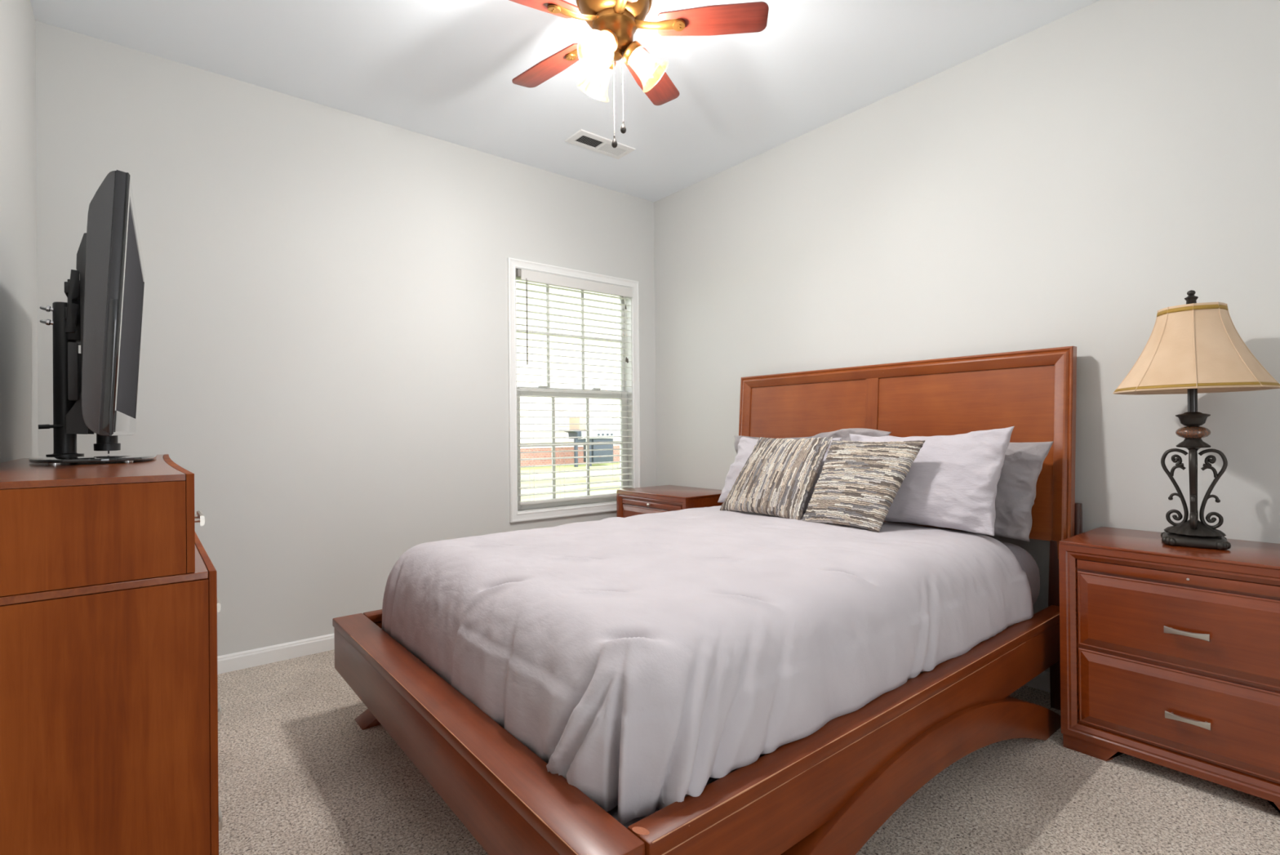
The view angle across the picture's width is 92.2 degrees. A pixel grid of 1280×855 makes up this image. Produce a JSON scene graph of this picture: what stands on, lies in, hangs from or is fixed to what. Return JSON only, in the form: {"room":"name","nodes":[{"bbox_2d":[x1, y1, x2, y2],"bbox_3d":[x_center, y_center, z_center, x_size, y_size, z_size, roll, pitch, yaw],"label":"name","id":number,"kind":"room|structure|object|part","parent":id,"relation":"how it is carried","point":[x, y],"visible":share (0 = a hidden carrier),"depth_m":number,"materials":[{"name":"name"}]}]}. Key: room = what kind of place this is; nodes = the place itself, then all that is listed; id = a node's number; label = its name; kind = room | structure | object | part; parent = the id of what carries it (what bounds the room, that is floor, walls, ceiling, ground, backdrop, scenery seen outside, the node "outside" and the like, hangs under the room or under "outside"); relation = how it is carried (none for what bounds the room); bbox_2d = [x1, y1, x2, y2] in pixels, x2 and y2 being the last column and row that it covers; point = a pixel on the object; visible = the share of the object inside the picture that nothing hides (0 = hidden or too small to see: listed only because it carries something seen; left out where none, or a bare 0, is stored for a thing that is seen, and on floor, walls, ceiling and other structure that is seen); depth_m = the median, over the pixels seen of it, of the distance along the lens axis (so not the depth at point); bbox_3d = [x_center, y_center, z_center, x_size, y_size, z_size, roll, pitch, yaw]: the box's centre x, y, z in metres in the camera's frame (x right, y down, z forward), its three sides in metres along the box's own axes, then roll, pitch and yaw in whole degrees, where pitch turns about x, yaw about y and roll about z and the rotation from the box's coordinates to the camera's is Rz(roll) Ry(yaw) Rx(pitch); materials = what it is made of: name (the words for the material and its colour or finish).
{"room":"bedroom","nodes":[
{"label":"bedroom","id":0,"kind":"room"},
{"bbox_2d":[0,0,38,462],"bbox_3d":[-0.775,-0.268,0.352,0.120,2.740,5.518,0,0,-39],"label":"wall","id":1,"kind":"structure","parent":0,"point":[19,430],"depth_m":2.07,"materials":[{"name":"white paint"}]},
{"bbox_2d":[35,20,656,656],"bbox_3d":[-1.176,-0.255,3.500,3.217,2.740,0.120,0,0,-39],"label":"wall","id":2,"kind":"structure","parent":0,"point":[324,346],"depth_m":3.05,"materials":[{"name":"white paint"}]},
{"bbox_2d":[217,633,334,674],"bbox_3d":[-1.121,1.075,3.444,3.217,0.078,0.013,0,0,-39],"label":"baseboard","id":3,"kind":"structure","parent":2,"relation":"attached to","point":[282,651],"depth_m":2.94,"materials":[{"name":"white paint"}]},
{"bbox_2d":[506,257,640,522],"bbox_3d":[-0.434,-0.229,4.083,1.010,1.601,0.133,0,0,-39],"label":"window","id":4,"kind":"structure","parent":2,"relation":"in","point":[513,264],"depth_m":4.07,"materials":[{"name":"white paint"}]},
{"bbox_3d":[-0.471,-0.591,4.122,0.896,0.766,0.032,0,0,-39],"label":"sash","id":5,"kind":"part","parent":4,"relation":"part of","materials":[{"name":"white plastic"}]},
{"bbox_3d":[-0.444,0.127,4.095,0.896,0.767,0.032,0,0,-39],"label":"sash","id":6,"kind":"part","parent":4,"relation":"part of","materials":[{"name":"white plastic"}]},
{"bbox_2d":[515,268,633,505],"bbox_3d":[-0.403,-0.249,4.043,0.882,1.443,0.074,0,0,-39],"label":"window blind","id":7,"kind":"object","parent":4,"relation":"attached to","point":[526,275],"visible":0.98,"depth_m":4.00,"materials":[{"name":"white plastic"}]},
{"bbox_3d":[-0.678,-0.229,3.833,0.001,1.380,0.054,0,0,-39],"label":"ladder cord","id":8,"kind":"part","parent":7,"relation":"part of","materials":[{"name":"white fabric"}]},
{"bbox_3d":[-0.507,-0.230,3.971,0.001,1.380,0.054,0,0,-39],"label":"ladder cord","id":9,"kind":"part","parent":7,"relation":"part of","materials":[{"name":"white fabric"}]},
{"bbox_3d":[-0.403,0.463,4.048,0.875,0.019,0.048,0,0,-39],"label":"rail","id":10,"kind":"part","parent":7,"relation":"part of","materials":[{"name":"white plastic"}]},
{"bbox_3d":[-0.176,-0.232,4.238,0.001,1.380,0.054,0,0,-39],"label":"ladder cord","id":11,"kind":"part","parent":7,"relation":"part of","materials":[{"name":"white fabric"}]},
{"bbox_3d":[-0.099,-0.692,4.254,0.029,0.427,0.004,0,0,-30],"label":"lift cord","id":12,"kind":"part","parent":7,"relation":"part of","materials":[{"name":"white fabric"}]},
{"bbox_2d":[30,0,1099,201],"bbox_3d":[0.508,-1.698,1.406,3.457,0.100,5.518,0,0,-39],"label":"ceiling","id":13,"kind":"structure","parent":0,"point":[446,70],"depth_m":2.75,"materials":[{"name":"white paint"}]},
{"bbox_2d":[564,128,635,159],"bbox_3d":[-0.227,-1.622,3.558,0.384,0.024,0.170,0,0,-39],"label":"ceiling vent","id":14,"kind":"object","parent":13,"relation":"in","point":[582,138],"visible":0.98,"depth_m":3.54,"materials":[{"name":"white metal"}]},
{"bbox_2d":[509,0,768,147],"bbox_3d":[-0.117,-1.310,2.159,1.014,0.659,1.016,0,0,-39],"label":"ceiling fan","id":15,"kind":"object","parent":13,"relation":"hanging from","point":[614,24],"visible":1,"depth_m":2.13,"materials":[{"name":"brown wood"}]},
{"bbox_3d":[-0.382,-1.397,1.986,0.379,0.028,0.119,0,0,-30],"label":"blade","id":16,"kind":"part","parent":15,"relation":"part of","materials":[{"name":"brown wood"}]},
{"bbox_3d":[-0.343,-1.397,2.383,0.379,0.028,0.119,-1,0,42],"label":"blade","id":17,"kind":"part","parent":15,"relation":"part of","materials":[{"name":"brown wood"}]},
{"bbox_3d":[-0.091,-1.159,2.156,0.003,0.275,0.002,0,0,-39],"label":"pull chain","id":18,"kind":"part","parent":15,"relation":"part of","materials":[{"name":"silver metal"}]},
{"bbox_3d":[-0.060,-1.202,2.156,0.003,0.260,0.002,0,0,-39],"label":"pull chain","id":19,"kind":"part","parent":15,"relation":"part of","materials":[{"name":"silver metal"}]},
{"bbox_3d":[0.047,-1.400,2.469,0.119,0.028,0.379,-1,0,24],"label":"blade","id":20,"kind":"part","parent":15,"relation":"part of","materials":[{"name":"brown wood"}]},
{"bbox_3d":[0.248,-1.403,2.124,0.379,0.028,0.119,-1,0,6],"label":"blade","id":21,"kind":"part","parent":15,"relation":"part of","materials":[{"name":"brown wood"}]},
{"bbox_2d":[217,649,1279,854],"bbox_3d":[0.535,1.142,1.397,3.457,0.100,5.518,0,0,-39],"label":"floor","id":22,"kind":"structure","parent":0,"point":[298,774],"depth_m":1.82,"materials":[{"name":"carpet"}]},
{"bbox_2d":[0,453,222,854],"bbox_3d":[-1.381,0.602,1.584,0.446,1.019,1.410,0,0,-39],"label":"dresser","id":23,"kind":"object","parent":22,"relation":"on","point":[110,708],"visible":1,"depth_m":1.06,"materials":[{"name":"brown wood"}]},
{"bbox_2d":[28,232,156,464],"bbox_3d":[-1.585,-0.218,1.802,0.264,0.626,0.736,0,0,-39],"label":"tv stand mount","id":24,"kind":"object","parent":23,"relation":"on","point":[67,322],"visible":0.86,"depth_m":1.71,"materials":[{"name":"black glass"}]},
{"bbox_3d":[-1.515,-0.336,1.644,0.028,0.169,0.016,0,0,-39],"label":"hook plate","id":25,"kind":"part","parent":24,"relation":"part of","materials":[{"name":"black metal"}]},
{"bbox_3d":[-1.519,-0.257,1.668,0.054,0.551,0.024,0,0,-39],"label":"upright rail","id":26,"kind":"part","parent":24,"relation":"part of","materials":[{"name":"black metal"}]},
{"bbox_3d":[-1.702,-0.255,1.895,0.054,0.551,0.024,0,0,-39],"label":"upright rail","id":27,"kind":"part","parent":24,"relation":"part of","materials":[{"name":"black metal"}]},
{"bbox_3d":[-1.582,0.085,1.801,0.264,0.008,0.736,0,0,-39],"label":"glass","id":28,"kind":"part","parent":24,"relation":"part of","materials":[{"name":"black glass"}]},
{"bbox_2d":[81,169,145,453],"bbox_3d":[-1.552,-0.252,1.827,0.108,0.660,1.125,0,0,-37],"label":"television","id":29,"kind":"object","parent":24,"relation":"on","point":[115,274],"visible":1,"depth_m":1.40,"materials":[{"name":"grey plastic"}]},
{"bbox_3d":[-1.534,-0.280,1.841,0.051,0.606,1.122,0,0,-37],"label":"frame","id":30,"kind":"part","parent":29,"relation":"part of","materials":[{"name":"grey plastic"}]},
{"bbox_3d":[-1.274,0.182,1.675,0.026,0.182,1.404,0,0,-39],"label":"frame","id":31,"kind":"part","parent":23,"relation":"part of","materials":[{"name":"brown wood"}]},
{"bbox_3d":[-0.937,0.192,1.299,0.031,0.022,0.102,0,0,-39],"label":"handle","id":32,"kind":"part","parent":23,"relation":"part of","materials":[{"name":"silver metal"}]},
{"bbox_3d":[-1.238,0.692,1.699,0.012,0.836,1.410,0,0,-39],"label":"frame","id":33,"kind":"part","parent":23,"relation":"part of","materials":[{"name":"brown wood"}]},
{"bbox_3d":[-1.006,0.414,1.448,0.031,0.022,0.102,0,0,-39],"label":"handle","id":34,"kind":"part","parent":23,"relation":"part of","materials":[{"name":"silver metal"}]},
{"bbox_3d":[-1.004,0.663,1.448,0.031,0.022,0.102,0,0,-39],"label":"handle","id":35,"kind":"part","parent":23,"relation":"part of","materials":[{"name":"silver metal"}]},
{"bbox_3d":[-1.001,0.914,1.447,0.031,0.022,0.102,0,0,-39],"label":"handle","id":36,"kind":"part","parent":23,"relation":"part of","materials":[{"name":"silver metal"}]},
{"bbox_2d":[616,484,723,517],"bbox_3d":[0.227,0.753,3.929,0.496,0.700,0.662,0,0,-39],"label":"nightstand","id":37,"kind":"object","parent":22,"relation":"on","point":[664,498],"visible":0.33,"depth_m":3.81,"materials":[{"name":"brown wood"}]},
{"bbox_3d":[0.066,0.623,3.800,0.026,0.246,0.564,0,0,-39],"label":"drawer","id":38,"kind":"part","parent":37,"relation":"part of","materials":[{"name":"brown wood"}]},
{"bbox_2d":[622,497,681,510],"bbox_3d":[0.058,0.476,3.796,0.038,0.030,0.564,0,0,-39],"label":"drawer","id":39,"kind":"object","parent":37,"relation":"on","point":[646,504],"depth_m":3.79,"materials":[{"name":"brown wood"}]},
{"bbox_3d":[0.067,0.736,3.799,0.026,0.643,0.662,0,0,-39],"label":"frame","id":40,"kind":"part","parent":37,"relation":"part of","materials":[{"name":"brown wood"}]},
{"bbox_3d":[0.235,0.408,3.939,0.465,0.010,0.662,0,0,-39],"label":"panel","id":41,"kind":"part","parent":37,"relation":"part of","materials":[{"name":"brown wood"}]},
{"bbox_2d":[332,346,1082,854],"bbox_3d":[0.285,0.398,2.348,2.298,1.400,1.732,0,0,-39],"label":"frame","id":42,"kind":"object","parent":22,"relation":"on","point":[827,791],"visible":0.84,"depth_m":1.66,"materials":[{"name":"brown wood"}]},
{"bbox_3d":[-0.262,0.960,2.940,2.036,0.289,0.113,0,0,-39],"label":"arched leg","id":43,"kind":"part","parent":42,"relation":"part of","materials":[{"name":"brown wood"}]},
{"bbox_3d":[-0.227,0.789,2.993,2.096,0.174,0.062,0,0,-39],"label":"rail","id":44,"kind":"part","parent":42,"relation":"part of","materials":[{"name":"brown wood"}]},
{"bbox_3d":[-0.567,0.795,1.661,0.105,0.187,1.706,0,0,-39],"label":"foot rail","id":45,"kind":"part","parent":42,"relation":"part of","materials":[{"name":"brown wood"}]},
{"bbox_2d":[606,622,1016,828],"bbox_3d":[0.286,0.784,2.345,2.058,0.076,1.572,0,0,-39],"label":"box spring","id":46,"kind":"object","parent":42,"relation":"on","point":[613,812],"visible":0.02,"depth_m":1.19,"materials":[{"name":"fabric"}]},
{"bbox_2d":[1001,542,1039,604],"bbox_3d":[0.329,0.606,2.382,2.042,0.277,1.548,0,0,-39],"label":"mattress","id":47,"kind":"object","parent":46,"relation":"on","point":[1026,561],"visible":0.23,"depth_m":2.34,"materials":[{"name":"white fabric"}]},
{"bbox_2d":[382,505,1033,824],"bbox_3d":[0.235,0.563,2.316,2.029,0.337,1.643,0,0,-39],"label":"comforter","id":48,"kind":"object","parent":47,"relation":"on","point":[646,659],"visible":0.94,"depth_m":1.56,"materials":[{"name":"fabric"}]},
{"bbox_2d":[719,436,832,519],"bbox_3d":[0.623,0.226,2.880,0.226,0.364,0.518,0,0,-39],"label":"throw pillow","id":49,"kind":"object","parent":48,"relation":"on","point":[777,478],"visible":1,"depth_m":2.79,"materials":[{"name":"multicoloured fabric"}]},
{"bbox_2d":[717,436,841,512],"bbox_3d":[0.677,0.226,3.102,0.197,0.358,0.695,0,0,-39],"label":"pillow","id":50,"kind":"object","parent":48,"relation":"on","point":[746,445],"visible":0.19,"depth_m":3.25,"materials":[{"name":"fabric"}]},
{"bbox_2d":[802,440,925,532],"bbox_3d":[0.901,0.228,2.511,0.210,0.352,0.450,0,0,-39],"label":"throw pillow","id":51,"kind":"object","parent":48,"relation":"on","point":[858,483],"visible":1,"depth_m":2.46,"materials":[{"name":"multicoloured fabric"}]},
{"bbox_2d":[848,426,1013,536],"bbox_3d":[1.139,0.198,2.537,0.216,0.402,0.685,0,0,-39],"label":"pillow","id":52,"kind":"object","parent":48,"relation":"on","point":[952,481],"visible":0.59,"depth_m":2.37,"materials":[{"name":"fabric"}]},
{"bbox_2d":[733,427,891,453],"bbox_3d":[0.825,0.223,3.193,0.163,0.434,0.980,0,0,-38],"label":"pillow sham","id":53,"kind":"object","parent":47,"relation":"on","point":[843,433],"visible":0.06,"depth_m":2.98,"materials":[{"name":"white fabric"}]},
{"bbox_2d":[885,440,1053,542],"bbox_3d":[1.335,0.240,2.558,0.166,0.391,0.640,0,0,-39],"label":"pillow sham","id":54,"kind":"object","parent":47,"relation":"on","point":[1022,467],"visible":0.2,"depth_m":2.37,"materials":[{"name":"white fabric"}]},
{"bbox_3d":[0.812,0.776,1.709,2.096,0.174,0.062,0,0,-39],"label":"rail","id":55,"kind":"part","parent":42,"relation":"part of","materials":[{"name":"brown wood"}]},
{"bbox_3d":[1.145,0.103,3.040,0.070,0.697,1.570,0,0,-39],"label":"headboard panel","id":56,"kind":"part","parent":42,"relation":"part of","materials":[{"name":"brown wood"}]},
{"bbox_3d":[1.135,0.122,3.031,0.111,0.860,1.698,0,0,-39],"label":"headboard frame","id":57,"kind":"part","parent":42,"relation":"part of","materials":[{"name":"brown wood"}]},
{"bbox_3d":[0.755,0.947,1.682,2.036,0.289,0.115,0,0,-39],"label":"arched leg","id":58,"kind":"part","parent":42,"relation":"part of","materials":[{"name":"brown wood"}]},
{"bbox_3d":[1.635,0.762,2.383,0.089,0.645,0.068,0,0,-39],"label":"headboard leg","id":59,"kind":"part","parent":42,"relation":"part of","materials":[{"name":"brown wood"}]},
{"bbox_2d":[1058,526,1279,813],"bbox_3d":[1.807,0.732,1.975,0.496,0.700,0.662,0,0,-39],"label":"nightstand","id":60,"kind":"object","parent":22,"relation":"on","point":[1170,655],"visible":1,"depth_m":1.87,"materials":[{"name":"brown wood"}]},
{"bbox_3d":[1.815,0.387,1.986,0.465,0.010,0.662,0,0,-39],"label":"panel","id":61,"kind":"part","parent":60,"relation":"part of","materials":[{"name":"brown wood"}]},
{"bbox_2d":[1076,559,1279,597],"bbox_3d":[1.647,0.455,1.849,0.017,0.030,0.564,0,0,-39],"label":"drawer","id":62,"kind":"object","parent":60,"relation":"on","point":[1185,579],"depth_m":1.86,"materials":[{"name":"brown wood"}]},
{"bbox_3d":[1.646,0.602,1.847,0.026,0.246,0.564,0,0,-39],"label":"drawer","id":63,"kind":"part","parent":60,"relation":"part of","materials":[{"name":"brown wood"}]},
{"bbox_3d":[1.649,0.859,1.846,0.026,0.246,0.564,0,0,-39],"label":"drawer","id":64,"kind":"part","parent":60,"relation":"part of","materials":[{"name":"brown wood"}]},
{"bbox_3d":[1.625,0.610,1.829,0.031,0.022,0.102,0,0,-39],"label":"handle","id":65,"kind":"part","parent":60,"relation":"part of","materials":[{"name":"silver metal"}]},
{"bbox_3d":[1.627,0.867,1.829,0.031,0.022,0.102,0,0,-39],"label":"handle","id":66,"kind":"part","parent":60,"relation":"part of","materials":[{"name":"silver metal"}]},
{"bbox_2d":[1112,289,1279,549],"bbox_3d":[1.805,-0.033,2.011,0.393,0.831,0.393,0,0,-28],"label":"table lamp","id":67,"kind":"object","parent":60,"relation":"on","point":[1193,348],"visible":1,"depth_m":1.96,"materials":[{"name":"beige fabric"}]},
{"bbox_3d":[1.773,0.198,2.042,0.070,0.258,0.017,-1,0,44],"label":"scroll arm","id":68,"kind":"part","parent":67,"relation":"part of","materials":[{"name":"grey metal"}]},
{"bbox_3d":[1.803,-0.229,2.011,0.025,0.358,0.025,-1,0,39],"label":"stem","id":69,"kind":"part","parent":67,"relation":"part of","materials":[{"name":"grey metal"}]},
{"bbox_3d":[1.802,-0.379,2.012,0.175,0.013,0.175,-1,0,39],"label":"braid trim","id":70,"kind":"part","parent":67,"relation":"part of","materials":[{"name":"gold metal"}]},
{"bbox_3d":[1.775,0.198,1.976,0.017,0.258,0.070,-1,0,44],"label":"scroll arm","id":71,"kind":"part","parent":67,"relation":"part of","materials":[{"name":"grey metal"}]},
{"bbox_3d":[1.803,-0.256,2.011,0.393,0.275,0.393,0,0,-28],"label":"lamp shade","id":72,"kind":"part","parent":67,"relation":"part of","materials":[{"name":"fabric"}]},
{"bbox_3d":[1.804,-0.129,2.011,0.406,0.009,0.406,-1,0,39],"label":"braid trim","id":73,"kind":"part","parent":67,"relation":"part of","materials":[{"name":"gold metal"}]},
{"bbox_3d":[1.839,0.198,2.044,0.017,0.258,0.070,-1,0,44],"label":"scroll arm","id":74,"kind":"part","parent":67,"relation":"part of","materials":[{"name":"grey metal"}]},
{"bbox_3d":[1.841,0.197,1.978,0.070,0.258,0.017,-1,0,44],"label":"scroll arm","id":75,"kind":"part","parent":67,"relation":"part of","materials":[{"name":"grey metal"}]},
{"bbox_2d":[653,0,1279,671],"bbox_3d":[1.819,-0.287,2.451,0.120,2.740,5.518,0,0,-39],"label":"wall","id":76,"kind":"structure","parent":0,"point":[1070,180],"depth_m":2.54,"materials":[{"name":"white paint"}]},
{"bbox_2d":[1024,671,1050,692],"bbox_3d":[1.822,1.044,2.353,0.013,0.078,5.385,0,0,-39],"label":"baseboard","id":77,"kind":"structure","parent":76,"relation":"attached to","point":[1041,682],"depth_m":2.54,"materials":[{"name":"white paint"}]},
{"label":"outside","id":78,"kind":"structure","parent":0,"visible":0},
{"bbox_2d":[520,462,620,501],"bbox_3d":[-2.949,1.339,16.377,44.000,0.575,22.000,0,0,-39],"label":"lawn","id":79,"kind":"structure","parent":78,"point":[557,468],"depth_m":12.47,"materials":[{"name":"green plant"}]},
{"bbox_2d":[515,280,619,466],"bbox_3d":[-5.752,-2.620,19.171,12.000,7.850,8.200,0,0,-39],"label":"outdoor view","id":80,"kind":"structure","parent":79,"relation":"on","point":[523,307],"depth_m":17.53,"materials":[{"name":"brick"}]},
{"bbox_2d":[558,417,615,466],"bbox_3d":[-1.438,0.377,16.790,1.520,1.340,0.638,0,0,-39],"label":"barbecue grill","id":81,"kind":"object","parent":79,"relation":"on","point":[571,420],"visible":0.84,"depth_m":16.70,"materials":[{"name":"grey metal"}]},
{"bbox_2d":[558,429,581,438],"bbox_3d":[-1.837,0.180,16.487,0.520,0.240,0.450,0,0,-39],"label":"shelf","id":82,"kind":"object","parent":81,"relation":"attached to","point":[571,433],"depth_m":16.40,"materials":[{"name":"grey metal"}]},
{"bbox_3d":[-1.704,0.673,16.390,0.070,0.750,0.080,0,0,-39],"label":"leg","id":83,"kind":"part","parent":81,"relation":"part of","materials":[{"name":"grey metal"}]},
{"bbox_3d":[-1.650,-0.116,16.674,0.310,0.350,0.500,0,0,-39],"label":"lid panel","id":84,"kind":"part","parent":81,"relation":"part of","materials":[{"name":"beige metal"}]},
{"bbox_3d":[-1.490,0.352,16.567,0.480,0.090,0.040,0,0,-39],"label":"cart rail","id":85,"kind":"part","parent":81,"relation":"part of","materials":[{"name":"grey metal"}]},
{"bbox_3d":[-1.362,0.671,16.667,0.070,0.750,0.080,0,0,-39],"label":"leg","id":86,"kind":"part","parent":81,"relation":"part of","materials":[{"name":"grey metal"}]},
{"bbox_3d":[-1.208,-0.094,17.019,0.870,0.400,0.580,0,0,-39],"label":"lid","id":87,"kind":"part","parent":81,"relation":"part of","materials":[{"name":"silver metal"}]},
{"bbox_3d":[-1.125,0.199,16.735,1.100,0.190,0.080,0,0,-39],"label":"control panel","id":88,"kind":"part","parent":81,"relation":"part of","materials":[{"name":"silver metal"}]},
{"bbox_3d":[-1.153,0.630,17.068,0.670,0.650,0.500,0,0,-39],"label":"cart panel","id":89,"kind":"part","parent":81,"relation":"part of","materials":[{"name":"grey metal"}]},
{"bbox_3d":[-0.992,0.033,16.768,0.450,0.036,0.036,0,0,-39],"label":"lid handle","id":90,"kind":"part","parent":81,"relation":"part of","materials":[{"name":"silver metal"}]}
]}

